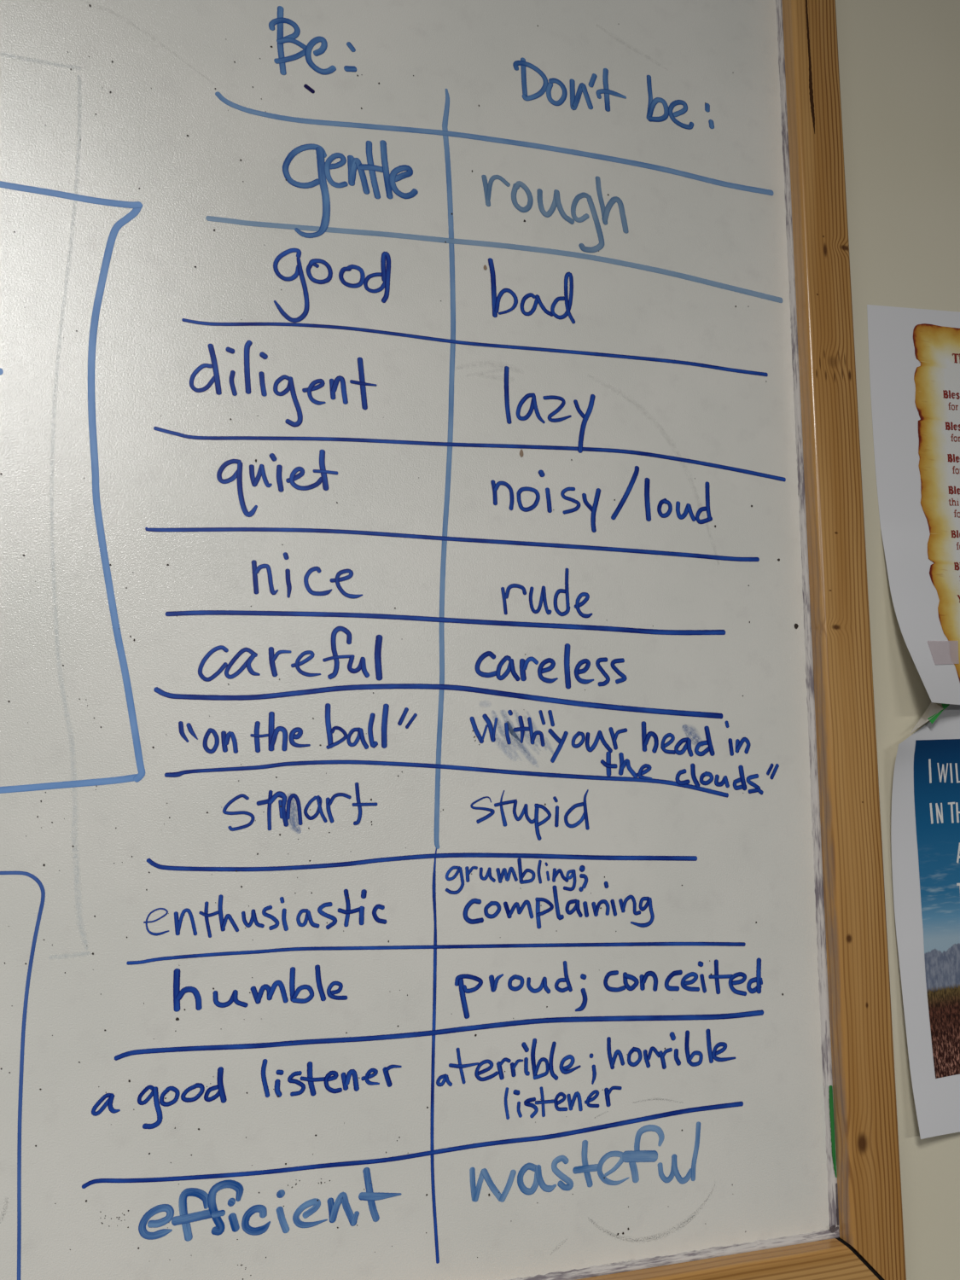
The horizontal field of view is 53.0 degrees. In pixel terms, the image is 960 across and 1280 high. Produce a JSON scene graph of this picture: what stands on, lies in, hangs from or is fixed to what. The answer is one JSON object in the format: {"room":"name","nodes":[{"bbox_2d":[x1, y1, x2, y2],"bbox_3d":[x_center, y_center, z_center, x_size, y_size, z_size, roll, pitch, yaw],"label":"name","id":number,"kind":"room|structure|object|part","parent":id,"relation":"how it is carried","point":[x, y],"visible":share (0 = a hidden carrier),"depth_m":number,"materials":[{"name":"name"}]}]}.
{"room":"classroom","nodes":[
{"label":"classroom","id":0,"kind":"room"},
{"bbox_2d":[835,0,959,1279],"bbox_3d":[-0.033,0.162,0.605,3.500,2.750,0.120,3,-8,-17],"label":"wall","id":1,"kind":"structure","parent":0,"point":[899,60],"depth_m":0.71,"materials":[{"name":"paint"}]},
{"bbox_2d":[0,0,906,1279],"bbox_3d":[-0.494,-0.238,0.446,1.567,1.221,0.020,3,-8,-17],"label":"whiteboard","id":2,"kind":"object","parent":1,"relation":"attached to","point":[440,825],"visible":1,"depth_m":0.56,"materials":[{"name":"white plastic"}]},
{"bbox_3d":[-0.495,0.348,0.362,1.561,0.038,0.020,3,-8,-17],"label":"frame rail","id":3,"kind":"part","parent":2,"relation":"part of","materials":[{"name":"brown wood"}]},
{"bbox_3d":[0.238,-0.205,0.666,0.038,1.221,0.020,3,-8,-17],"label":"frame rail","id":4,"kind":"part","parent":2,"relation":"part of","materials":[{"name":"brown wood"}]},
{"bbox_2d":[866,304,959,704],"bbox_3d":[0.387,-0.105,0.691,0.218,0.307,0.033,3,-8,-17],"label":"poster","id":5,"kind":"object","parent":1,"relation":"attached to","point":[914,354],"visible":1,"depth_m":0.69,"materials":[{"name":"white paper"}]},
{"bbox_2d":[913,323,959,680],"bbox_3d":[0.396,-0.103,0.703,0.168,0.278,0.013,3,-8,-17],"label":"picture","id":6,"kind":"object","parent":5,"relation":"attached to","point":[936,346],"depth_m":0.69},
{"bbox_2d":[890,704,959,1139],"bbox_3d":[0.376,0.180,0.657,0.216,0.291,0.013,3,-9,-18],"label":"poster","id":7,"kind":"object","parent":1,"relation":"attached to","point":[925,819],"visible":1,"depth_m":0.64,"materials":[{"name":"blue paper"}]},
{"bbox_2d":[913,738,959,1078],"bbox_3d":[0.370,0.175,0.661,0.173,0.223,0.010,3,-9,-21],"label":"landscape picture","id":8,"kind":"object","parent":7,"relation":"attached to","point":[936,761],"depth_m":0.64},
{"bbox_2d":[909,702,943,733],"bbox_3d":[0.296,0.052,0.647,0.028,0.023,0.015,3,-8,-17],"label":"tape strip","id":9,"kind":"object","parent":1,"relation":"attached to","point":[933,708],"visible":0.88,"depth_m":0.65,"materials":[{"name":"white"}]},
{"bbox_2d":[927,703,949,723],"bbox_3d":[0.308,0.049,0.643,0.020,0.014,0.001,2,-8,-15],"label":"tape strip","id":10,"kind":"object","parent":1,"relation":"attached to","point":[932,720],"visible":1,"depth_m":0.64,"materials":[{"name":"green plastic"}]}
]}

